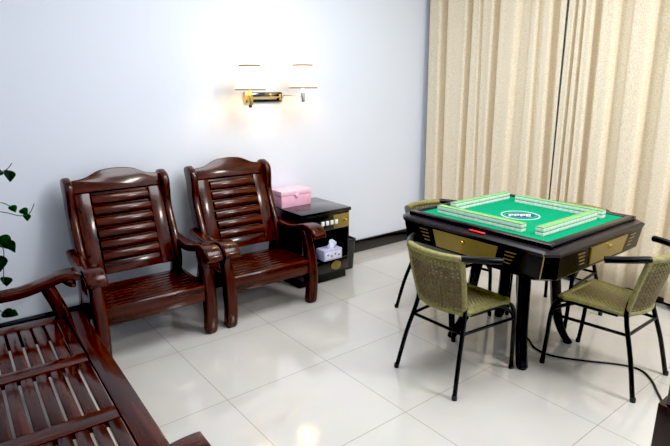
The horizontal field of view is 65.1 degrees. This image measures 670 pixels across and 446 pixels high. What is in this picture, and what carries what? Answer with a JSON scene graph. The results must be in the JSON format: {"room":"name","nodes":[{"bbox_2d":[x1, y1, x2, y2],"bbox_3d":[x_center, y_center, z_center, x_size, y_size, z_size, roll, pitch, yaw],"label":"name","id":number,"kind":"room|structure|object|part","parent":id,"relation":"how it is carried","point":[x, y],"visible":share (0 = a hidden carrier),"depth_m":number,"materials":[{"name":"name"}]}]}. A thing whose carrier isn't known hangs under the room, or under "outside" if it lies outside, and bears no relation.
{"room":"mahjong room","nodes":[
{"label":"mahjong room","id":0,"kind":"room"},
{"bbox_2d":[0,0,429,322],"bbox_3d":[-0.892,-0.864,3.643,4.700,2.750,0.100,-11,18,-37],"label":"wall","id":1,"kind":"structure","parent":0,"point":[87,87],"depth_m":3.56,"materials":[{"name":"white paint"}]},
{"bbox_2d":[0,229,407,327],"bbox_3d":[-0.857,0.421,3.934,4.500,0.115,0.014,-11,18,-37],"label":"baseboard","id":2,"kind":"structure","parent":1,"relation":"attached to","point":[371,242],"depth_m":4.79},
{"bbox_2d":[235,64,316,107],"bbox_3d":[-0.438,-0.971,3.712,0.641,0.292,0.320,-11,18,-37],"label":"wall lamp","id":3,"kind":"object","parent":1,"relation":"attached to","point":[249,77],"visible":1,"depth_m":3.70,"materials":[{"name":"white fabric"}]},
{"bbox_3d":[-0.572,-0.977,3.527,0.206,0.154,0.206,-11,18,-37],"label":"lamp shade","id":4,"kind":"part","parent":3,"relation":"part of","materials":[{"name":"fabric"}]},
{"bbox_3d":[-0.572,-0.902,3.546,0.209,0.009,0.209,-11,18,-37],"label":"shade trim","id":5,"kind":"part","parent":3,"relation":"part of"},
{"bbox_3d":[-0.486,-0.893,3.735,0.022,0.044,0.400,6,16,23],"label":"swing arm","id":6,"kind":"part","parent":3,"relation":"part of","materials":[{"name":"gold metal"}]},
{"bbox_3d":[-0.509,-0.926,3.860,0.275,0.072,0.024,-11,18,-37],"label":"plate","id":7,"kind":"part","parent":3,"relation":"part of","materials":[{"name":"gold metal"}]},
{"bbox_3d":[-0.318,-0.940,3.866,0.196,0.044,0.022,10,18,33],"label":"swing arm","id":8,"kind":"part","parent":3,"relation":"part of","materials":[{"name":"silver metal"}]},
{"bbox_3d":[-0.234,-1.131,3.764,0.143,0.009,0.143,-11,18,-37],"label":"shade trim","id":9,"kind":"part","parent":3,"relation":"part of","materials":[{"name":"metal"}]},
{"bbox_3d":[-0.234,-1.056,3.784,0.206,0.154,0.206,-11,18,-37],"label":"lamp shade","id":10,"kind":"part","parent":3,"relation":"part of","materials":[{"name":"fabric"}]},
{"bbox_2d":[0,240,669,445],"bbox_3d":[0.674,1.013,2.097,4.700,0.100,5.136,-11,18,-37],"label":"floor","id":11,"kind":"structure","parent":0,"point":[292,371],"depth_m":2.73,"materials":[{"name":"tile"}]},
{"bbox_2d":[0,163,33,317],"bbox_3d":[-1.827,0.235,2.746,0.521,1.076,0.250,-11,18,-37],"label":"vine","id":12,"kind":"object","parent":11,"relation":"on","point":[6,242],"visible":1,"depth_m":2.76,"materials":[{"name":"plant"}]},
{"bbox_3d":[-1.816,0.341,2.744,0.197,0.493,0.012,-10,18,-34],"label":"stem","id":13,"kind":"part","parent":12,"relation":"part of","materials":[{"name":"green plant"}]},
{"bbox_3d":[-1.771,0.247,2.771,0.410,0.661,0.013,-11,18,-35],"label":"stem","id":14,"kind":"part","parent":12,"relation":"part of","materials":[{"name":"green plant"}]},
{"bbox_2d":[0,267,210,445],"bbox_3d":[-1.140,0.525,1.825,0.804,0.981,1.760,-11,18,-35],"label":"sofa","id":15,"kind":"object","parent":11,"relation":"on","point":[68,332],"visible":1,"depth_m":2.05,"materials":[{"name":"brown wood"}]},
{"bbox_3d":[-1.552,0.566,2.541,0.530,0.090,0.036,-11,18,-35],"label":"rail","id":16,"kind":"part","parent":15,"relation":"part of","materials":[{"name":"brown wood"}]},
{"bbox_3d":[-1.584,0.327,2.497,0.686,0.093,0.107,-11,18,-35],"label":"armrest","id":17,"kind":"part","parent":15,"relation":"part of","materials":[{"name":"brown wood"}]},
{"bbox_3d":[-1.404,0.539,2.675,0.149,0.525,0.075,-11,18,-35],"label":"leg","id":18,"kind":"part","parent":15,"relation":"part of","materials":[{"name":"brown wood"}]},
{"bbox_3d":[-0.602,0.663,1.211,0.686,0.093,0.107,-11,18,-35],"label":"armrest","id":19,"kind":"part","parent":15,"relation":"part of","materials":[{"name":"brown wood"}]},
{"bbox_2d":[60,167,222,356],"bbox_3d":[-1.156,0.194,3.093,0.750,0.981,0.705,-11,18,-37],"label":"armchair","id":20,"kind":"object","parent":11,"relation":"on","point":[113,224],"visible":0.97,"depth_m":3.12,"materials":[{"name":"brown wood"}]},
{"bbox_3d":[-1.517,0.211,3.099,0.048,0.945,0.252,-11,18,-37],"label":"leg","id":21,"kind":"part","parent":20,"relation":"part of","materials":[{"name":"brown wood"}]},
{"bbox_3d":[-1.354,0.461,2.943,0.036,0.090,0.370,-11,18,-37],"label":"rail","id":22,"kind":"part","parent":20,"relation":"part of","materials":[{"name":"brown wood"}]},
{"bbox_3d":[-1.373,0.234,2.851,0.107,0.093,0.593,-11,18,-37],"label":"armrest","id":23,"kind":"part","parent":20,"relation":"part of","materials":[{"name":"brown wood"}]},
{"bbox_3d":[-1.262,0.507,2.798,0.075,0.525,0.149,-11,18,-37],"label":"leg","id":24,"kind":"part","parent":20,"relation":"part of","materials":[{"name":"brown wood"}]},
{"bbox_3d":[-1.335,-0.272,3.204,0.516,0.137,0.073,-11,18,-37],"label":"rail","id":25,"kind":"part","parent":20,"relation":"part of","materials":[{"name":"brown wood"}]},
{"bbox_3d":[-1.231,0.245,3.204,0.340,0.070,0.041,-11,18,-37],"label":"rail","id":26,"kind":"part","parent":20,"relation":"part of","materials":[{"name":"brown wood"}]},
{"bbox_3d":[-1.238,0.381,3.249,0.530,0.080,0.035,-11,18,-37],"label":"rail","id":27,"kind":"part","parent":20,"relation":"part of","materials":[{"name":"brown wood"}]},
{"bbox_3d":[-0.997,0.455,2.956,0.560,0.105,0.038,-11,18,-37],"label":"rail","id":28,"kind":"part","parent":20,"relation":"part of","materials":[{"name":"brown wood"}]},
{"bbox_3d":[-1.076,0.122,3.439,0.048,0.945,0.252,-11,18,-37],"label":"leg","id":29,"kind":"part","parent":20,"relation":"part of","materials":[{"name":"brown wood"}]},
{"bbox_3d":[-0.903,0.370,3.289,0.036,0.090,0.370,-11,18,-37],"label":"rail","id":30,"kind":"part","parent":20,"relation":"part of","materials":[{"name":"brown wood"}]},
{"bbox_3d":[-0.869,0.133,3.239,0.107,0.093,0.593,-11,18,-37],"label":"armrest","id":31,"kind":"part","parent":20,"relation":"part of","materials":[{"name":"brown wood"}]},
{"bbox_3d":[-0.777,0.409,3.171,0.075,0.525,0.149,-11,18,-37],"label":"leg","id":32,"kind":"part","parent":20,"relation":"part of","materials":[{"name":"brown wood"}]},
{"bbox_2d":[184,157,325,327],"bbox_3d":[-0.564,0.075,3.548,0.750,0.981,0.705,-11,18,-37],"label":"armchair","id":33,"kind":"object","parent":11,"relation":"on","point":[232,208],"visible":0.94,"depth_m":3.57,"materials":[{"name":"brown wood"}]},
{"bbox_3d":[-0.925,0.092,3.554,0.048,0.945,0.252,-11,18,-37],"label":"leg","id":34,"kind":"part","parent":33,"relation":"part of","materials":[{"name":"brown wood"}]},
{"bbox_3d":[-0.781,0.115,3.306,0.107,0.093,0.593,-11,18,-37],"label":"armrest","id":35,"kind":"part","parent":33,"relation":"part of","materials":[{"name":"brown wood"}]},
{"bbox_3d":[-0.762,0.342,3.398,0.036,0.090,0.370,-11,18,-37],"label":"rail","id":36,"kind":"part","parent":33,"relation":"part of","materials":[{"name":"brown wood"}]},
{"bbox_3d":[-0.670,0.388,3.253,0.075,0.525,0.149,-11,18,-37],"label":"leg","id":37,"kind":"part","parent":33,"relation":"part of","materials":[{"name":"brown wood"}]},
{"bbox_3d":[-0.743,-0.391,3.659,0.516,0.137,0.073,-11,18,-37],"label":"rail","id":38,"kind":"part","parent":33,"relation":"part of","materials":[{"name":"brown wood"}]},
{"bbox_3d":[-0.639,0.126,3.659,0.340,0.070,0.041,-11,18,-37],"label":"rail","id":39,"kind":"part","parent":33,"relation":"part of","materials":[{"name":"brown wood"}]},
{"bbox_3d":[-0.646,0.262,3.704,0.530,0.080,0.035,-11,18,-37],"label":"rail","id":40,"kind":"part","parent":33,"relation":"part of","materials":[{"name":"brown wood"}]},
{"bbox_3d":[-0.484,0.003,3.894,0.048,0.945,0.252,-11,18,-37],"label":"leg","id":41,"kind":"part","parent":33,"relation":"part of","materials":[{"name":"brown wood"}]},
{"bbox_3d":[-0.406,0.336,3.410,0.560,0.105,0.038,-11,18,-37],"label":"rail","id":42,"kind":"part","parent":33,"relation":"part of","materials":[{"name":"brown wood"}]},
{"bbox_3d":[-0.311,0.251,3.744,0.036,0.090,0.370,-11,18,-37],"label":"rail","id":43,"kind":"part","parent":33,"relation":"part of","materials":[{"name":"brown wood"}]},
{"bbox_3d":[-0.277,0.014,3.693,0.107,0.093,0.593,-11,18,-37],"label":"armrest","id":44,"kind":"part","parent":33,"relation":"part of","materials":[{"name":"brown wood"}]},
{"bbox_3d":[-0.185,0.290,3.627,0.075,0.525,0.149,-11,18,-37],"label":"leg","id":45,"kind":"part","parent":33,"relation":"part of","materials":[{"name":"brown wood"}]},
{"bbox_2d":[276,197,350,287],"bbox_3d":[-0.188,0.146,4.084,0.462,0.572,0.479,-11,18,-37],"label":"base cabinet","id":46,"kind":"object","parent":11,"relation":"on","point":[333,217],"visible":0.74,"depth_m":3.95,"materials":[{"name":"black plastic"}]},
{"bbox_3d":[-0.369,0.158,3.964,0.020,0.478,0.428,-11,18,-37],"label":"panel","id":47,"kind":"part","parent":46,"relation":"part of","materials":[{"name":"black wood"}]},
{"bbox_2d":[272,185,310,207],"bbox_3d":[-0.340,-0.204,4.045,0.276,0.126,0.178,-11,18,-37],"label":"gift box","id":48,"kind":"object","parent":46,"relation":"on","point":[297,195],"visible":0.91,"depth_m":3.98,"materials":[{"name":"pink cardboard"}]},
{"bbox_3d":[-0.343,-0.248,4.037,0.276,0.037,0.170,-11,18,-37],"label":"lid","id":49,"kind":"part","parent":48,"relation":"part of","materials":[{"name":"pink cardboard"}]},
{"bbox_3d":[-0.067,-0.001,3.888,0.408,0.125,0.024,-11,18,-37],"label":"drawer","id":50,"kind":"part","parent":46,"relation":"part of","materials":[{"name":"black wood"}]},
{"bbox_3d":[-0.197,0.344,4.146,0.410,0.020,0.420,-11,18,-37],"label":"panel","id":51,"kind":"part","parent":46,"relation":"part of","materials":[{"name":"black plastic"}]},
{"bbox_3d":[-0.066,0.336,3.974,0.406,0.085,0.020,-11,18,-37],"label":"door","id":52,"kind":"part","parent":46,"relation":"part of","materials":[{"name":"black wood"}]},
{"bbox_2d":[316,239,341,261],"bbox_3d":[-0.045,0.196,3.979,0.170,0.148,0.114,-11,18,-37],"label":"tissue box","id":53,"kind":"object","parent":46,"relation":"on","point":[329,252],"visible":0.98,"depth_m":3.95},
{"bbox_2d":[325,250,340,259],"bbox_3d":[-0.012,0.239,3.947,0.150,0.055,0.002,-11,18,-37],"label":"print","id":54,"kind":"object","parent":53,"relation":"attached to","point":[329,254],"depth_m":3.94},
{"bbox_2d":[314,243,346,263],"bbox_3d":[-0.197,0.244,4.120,0.410,0.016,0.420,-11,18,-37],"label":"shelf","id":55,"kind":"object","parent":46,"relation":"attached to","point":[344,253],"depth_m":4.06,"materials":[{"name":"black wood"}]},
{"bbox_3d":[-0.032,0.090,4.223,0.020,0.478,0.428,-11,18,-37],"label":"panel","id":56,"kind":"part","parent":46,"relation":"part of","materials":[{"name":"black wood"}]},
{"bbox_3d":[0.014,0.323,4.008,0.096,0.069,0.022,-11,18,-37],"label":"door plate","id":57,"kind":"part","parent":46,"relation":"part of","materials":[{"name":"gold metal"}]},
{"bbox_3d":[0.047,-0.020,3.958,0.150,0.105,0.006,-11,18,-37],"label":"control panel","id":58,"kind":"part","parent":46,"relation":"part of","materials":[{"name":"gold metal"}]},
{"bbox_2d":[346,236,355,269],"bbox_3d":[0.070,0.237,4.357,0.110,0.258,0.210,-11,18,-37],"label":"waste bin","id":59,"kind":"object","parent":11,"relation":"on","point":[351,239],"visible":0.26,"depth_m":4.29,"materials":[{"name":"black plastic"}]},
{"bbox_2d":[395,199,491,327],"bbox_3d":[0.713,0.244,3.432,0.579,0.717,0.512,-11,18,-37],"label":"wicker chair","id":60,"kind":"object","parent":11,"relation":"on","point":[431,202],"visible":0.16,"depth_m":3.48,"materials":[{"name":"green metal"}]},
{"bbox_3d":[0.469,0.338,3.490,0.133,0.505,0.028,7,16,26],"label":"leg","id":61,"kind":"part","parent":60,"relation":"part of","materials":[{"name":"black metal"}]},
{"bbox_3d":[0.464,-0.070,3.308,0.041,0.047,0.197,0,15,-1],"label":"armrest","id":62,"kind":"part","parent":60,"relation":"part of","materials":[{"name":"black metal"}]},
{"bbox_3d":[0.577,-0.127,3.511,0.339,0.036,0.075,-11,18,-37],"label":"rail","id":63,"kind":"part","parent":60,"relation":"part of","materials":[{"name":"wicker"}]},
{"bbox_3d":[0.604,0.028,3.517,0.350,0.310,0.136,-11,18,-37],"label":"backrest","id":64,"kind":"part","parent":60,"relation":"part of","materials":[{"name":"wicker"}]},
{"bbox_3d":[0.623,0.437,3.302,0.028,0.406,0.349,-9,17,-31],"label":"leg","id":65,"kind":"part","parent":60,"relation":"part of","materials":[{"name":"black metal"}]},
{"bbox_3d":[0.809,-0.139,3.573,0.197,0.047,0.041,4,15,13],"label":"armrest","id":66,"kind":"part","parent":60,"relation":"part of","materials":[{"name":"black metal"}]},
{"bbox_3d":[0.903,0.381,3.518,0.349,0.406,0.028,14,20,43],"label":"leg","id":67,"kind":"part","parent":60,"relation":"part of","materials":[{"name":"black metal"}]},
{"bbox_2d":[394,232,515,400],"bbox_3d":[0.630,0.432,2.716,0.512,0.717,0.579,-11,18,-37],"label":"wicker chair","id":68,"kind":"object","parent":11,"relation":"on","point":[452,294],"visible":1,"depth_m":2.55,"materials":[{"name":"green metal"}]},
{"bbox_3d":[0.385,0.528,2.765,0.133,0.505,0.028,-4,15,-14],"label":"leg","id":69,"kind":"part","parent":68,"relation":"part of","materials":[{"name":"black metal"}]},
{"bbox_3d":[0.396,0.083,2.724,0.041,0.047,0.197,4,15,13],"label":"armrest","id":70,"kind":"part","parent":68,"relation":"part of","materials":[{"name":"black metal"}]},
{"bbox_3d":[0.459,0.138,2.499,0.075,0.036,0.339,-11,18,-37],"label":"rail","id":71,"kind":"part","parent":68,"relation":"part of","materials":[{"name":"wicker"}]},
{"bbox_3d":[0.492,0.278,2.563,0.136,0.310,0.350,-11,18,-37],"label":"backrest","id":72,"kind":"part","parent":68,"relation":"part of","materials":[{"name":"wicker"}]},
{"bbox_3d":[0.581,0.532,2.938,0.028,0.406,0.349,14,20,43],"label":"leg","id":73,"kind":"part","parent":68,"relation":"part of","materials":[{"name":"black metal"}]},
{"bbox_3d":[0.597,0.596,2.507,0.028,0.505,0.133,7,16,26],"label":"leg","id":74,"kind":"part","parent":68,"relation":"part of","materials":[{"name":"black metal"}]},
{"bbox_3d":[0.655,0.386,2.725,0.348,0.029,0.399,-11,18,-37],"label":"seat","id":75,"kind":"part","parent":68,"relation":"part of","materials":[{"name":"wicker"}]},
{"bbox_3d":[0.670,0.171,2.390,0.197,0.047,0.041,0,15,-1],"label":"armrest","id":76,"kind":"part","parent":68,"relation":"part of","materials":[{"name":"black metal"}]},
{"bbox_3d":[0.804,0.603,2.668,0.349,0.406,0.028,-9,17,-31],"label":"leg","id":77,"kind":"part","parent":68,"relation":"part of","materials":[{"name":"black metal"}]},
{"bbox_2d":[403,194,644,369],"bbox_3d":[1.035,0.318,3.028,1.017,0.774,1.016,-11,18,-37],"label":"table","id":78,"kind":"object","parent":11,"relation":"on","point":[529,256],"visible":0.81,"depth_m":2.71,"materials":[{"name":"fabric"}]},
{"bbox_3d":[0.784,0.408,3.081,0.207,0.548,0.068,2,15,6],"label":"leg","id":79,"kind":"part","parent":78,"relation":"part of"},
{"bbox_3d":[0.660,0.116,2.682,0.023,0.092,0.406,-11,18,-37],"label":"drawer","id":80,"kind":"part","parent":78,"relation":"part of","materials":[{"name":"gold metal"}]},
{"bbox_2d":[469,211,525,231],"bbox_3d":[0.832,-0.009,2.701,0.044,0.043,0.314,-11,18,-37],"label":"tiles","id":81,"kind":"object","parent":78,"relation":"on","point":[519,224],"depth_m":2.66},
{"bbox_3d":[1.065,0.352,3.297,0.068,0.548,0.207,2,15,6],"label":"leg","id":82,"kind":"part","parent":78,"relation":"part of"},
{"bbox_3d":[1.007,0.479,2.810,0.068,0.548,0.207,2,15,6],"label":"leg","id":83,"kind":"part","parent":78,"relation":"part of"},
{"bbox_2d":[535,225,546,235],"bbox_3d":[0.992,0.038,2.525,0.031,0.043,0.044,-11,18,-37],"label":"tile","id":84,"kind":"object","parent":78,"relation":"on","point":[539,227],"depth_m":2.51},
{"bbox_3d":[0.928,0.200,2.351,0.011,0.134,0.031,3,15,12],"label":"corner trim","id":85,"kind":"part","parent":78,"relation":"part of","materials":[{"name":"gold metal"}]},
{"bbox_3d":[1.287,0.423,3.025,0.207,0.548,0.068,2,15,6],"label":"leg","id":86,"kind":"part","parent":78,"relation":"part of","materials":[{"name":"black metal"}]},
{"bbox_2d":[597,209,605,217],"bbox_3d":[1.452,-0.051,2.863,0.043,0.043,0.031,-11,18,-37],"label":"tile","id":87,"kind":"object","parent":78,"relation":"on","point":[600,211],"depth_m":2.85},
{"bbox_3d":[1.364,0.130,2.626,0.382,0.092,0.023,-11,18,-37],"label":"drawer","id":88,"kind":"part","parent":78,"relation":"part of","materials":[{"name":"gold metal"}]},
{"bbox_3d":[1.374,-0.065,2.961,0.043,0.021,0.031,-11,18,-37],"label":"tile","id":89,"kind":"structure","parent":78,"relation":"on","visible":0},
{"bbox_2d":[574,205,581,209],"bbox_3d":[1.374,-0.086,2.956,0.043,0.021,0.031,-11,18,-37],"label":"tile","id":90,"kind":"object","parent":89,"relation":"on","point":[577,207],"depth_m":2.94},
{"bbox_3d":[0.697,-0.089,3.050,0.031,0.021,0.043,-11,18,-37],"label":"tile","id":91,"kind":"structure","parent":78,"relation":"on","visible":0},
{"bbox_2d":[450,202,459,206],"bbox_3d":[0.697,-0.110,3.045,0.031,0.021,0.043,-11,18,-37],"label":"tile","id":92,"kind":"object","parent":91,"relation":"on","point":[456,204],"depth_m":3.04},
{"bbox_2d":[505,201,610,328],"bbox_3d":[1.446,0.259,3.374,0.512,0.717,0.579,-11,18,-37],"label":"wicker chair","id":93,"kind":"object","parent":11,"relation":"on","point":[594,272],"visible":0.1,"depth_m":3.34,"materials":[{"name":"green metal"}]},
{"bbox_3d":[1.272,0.385,3.501,0.349,0.406,0.028,-9,17,-31],"label":"leg","id":94,"kind":"part","parent":93,"relation":"part of","materials":[{"name":"black metal"}]},
{"bbox_3d":[1.479,0.300,3.637,0.028,0.505,0.133,7,16,26],"label":"leg","id":95,"kind":"part","parent":93,"relation":"part of","materials":[{"name":"black metal"}]},
{"bbox_3d":[1.495,0.456,3.230,0.028,0.406,0.349,14,20,43],"label":"leg","id":96,"kind":"part","parent":93,"relation":"part of","materials":[{"name":"black metal"}]},
{"bbox_3d":[1.617,-0.103,3.420,0.075,0.036,0.339,-11,18,-37],"label":"rail","id":97,"kind":"part","parent":93,"relation":"part of","materials":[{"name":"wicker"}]},
{"bbox_3d":[1.692,0.367,3.379,0.133,0.505,0.028,-4,15,-14],"label":"leg","id":98,"kind":"part","parent":93,"relation":"part of","materials":[{"name":"black metal"}]},
{"bbox_2d":[516,275,662,400],"bbox_3d":[1.406,0.514,2.769,0.314,0.532,0.904,-8,17,-29],"label":"power cable","id":99,"kind":"object","parent":11,"relation":"on","point":[532,345],"visible":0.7,"depth_m":2.85,"materials":[{"name":"rubber"}]},
{"bbox_2d":[539,235,669,402],"bbox_3d":[1.433,0.434,2.706,0.579,0.717,0.512,-11,18,-37],"label":"wicker chair","id":100,"kind":"object","parent":11,"relation":"on","point":[601,296],"visible":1,"depth_m":2.59,"materials":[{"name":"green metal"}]},
{"bbox_3d":[1.244,0.595,2.699,0.065,0.406,0.348,-11,18,-37],"label":"leg","id":101,"kind":"part","parent":100,"relation":"part of","materials":[{"name":"black metal"}]},
{"bbox_3d":[1.523,0.539,2.913,0.028,0.406,0.349,-9,17,-31],"label":"leg","id":102,"kind":"part","parent":100,"relation":"part of","materials":[{"name":"black metal"}]},
{"bbox_3d":[1.413,0.387,2.720,0.399,0.029,0.348,-11,18,-37],"label":"seat","id":103,"kind":"part","parent":100,"relation":"part of","materials":[{"name":"wicker"}]},
{"bbox_3d":[1.337,0.169,2.396,0.197,0.047,0.041,4,15,13],"label":"armrest","id":104,"kind":"part","parent":100,"relation":"part of","materials":[{"name":"black metal"}]},
{"bbox_3d":[1.410,0.599,2.496,0.028,0.505,0.133,-4,15,-14],"label":"leg","id":105,"kind":"part","parent":100,"relation":"part of","materials":[{"name":"black metal"}]},
{"bbox_3d":[1.542,0.288,2.526,0.350,0.310,0.136,-11,18,-37],"label":"backrest","id":106,"kind":"part","parent":100,"relation":"part of","materials":[{"name":"wicker"}]},
{"bbox_3d":[1.677,0.545,2.701,0.133,0.505,0.028,7,16,26],"label":"leg","id":107,"kind":"part","parent":100,"relation":"part of","materials":[{"name":"black metal"}]},
{"bbox_3d":[1.682,0.100,2.661,0.041,0.047,0.197,0,15,-1],"label":"armrest","id":108,"kind":"part","parent":100,"relation":"part of","materials":[{"name":"black metal"}]},
{"bbox_3d":[1.569,0.149,2.455,0.339,0.036,0.075,-11,18,-37],"label":"rail","id":109,"kind":"part","parent":100,"relation":"part of","materials":[{"name":"wicker"}]},
{"bbox_2d":[651,386,669,445],"bbox_3d":[1.310,0.664,1.752,0.409,0.750,0.300,-11,18,-37],"label":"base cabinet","id":110,"kind":"object","parent":11,"relation":"on","point":[661,432],"visible":1,"depth_m":1.73,"materials":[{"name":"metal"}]},
{"bbox_2d":[550,0,569,190],"bbox_3d":[2.475,-0.728,3.120,0.100,2.750,4.936,-11,18,-37],"label":"wall","id":111,"kind":"structure","parent":0,"point":[568,1],"depth_m":3.94,"materials":[{"name":"white paint"}]},
{"bbox_2d":[567,276,669,305],"bbox_3d":[2.437,0.558,3.412,0.014,0.115,4.916,-11,18,-37],"label":"baseboard","id":112,"kind":"structure","parent":111,"relation":"attached to","point":[659,299],"depth_m":3.64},
{"bbox_3d":[1.830,-2.145,3.364,0.111,0.032,3.170,-11,18,-37],"label":"rail","id":113,"kind":"object","parent":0,"visible":0},
{"bbox_2d":[424,0,567,205],"bbox_3d":[1.282,-1.041,4.388,0.109,2.605,1.306,-11,18,-37],"label":"curtain","id":114,"kind":"object","parent":113,"relation":"hanging from","point":[494,66],"visible":0.77,"depth_m":4.32,"materials":[{"name":"fabric"}]},
{"bbox_2d":[550,0,669,303],"bbox_3d":[2.225,-0.741,3.239,0.106,2.605,1.732,-11,18,-37],"label":"curtain","id":115,"kind":"object","parent":113,"relation":"hanging from","point":[612,151],"visible":0.69,"depth_m":3.59,"materials":[{"name":"fabric"}]}
]}

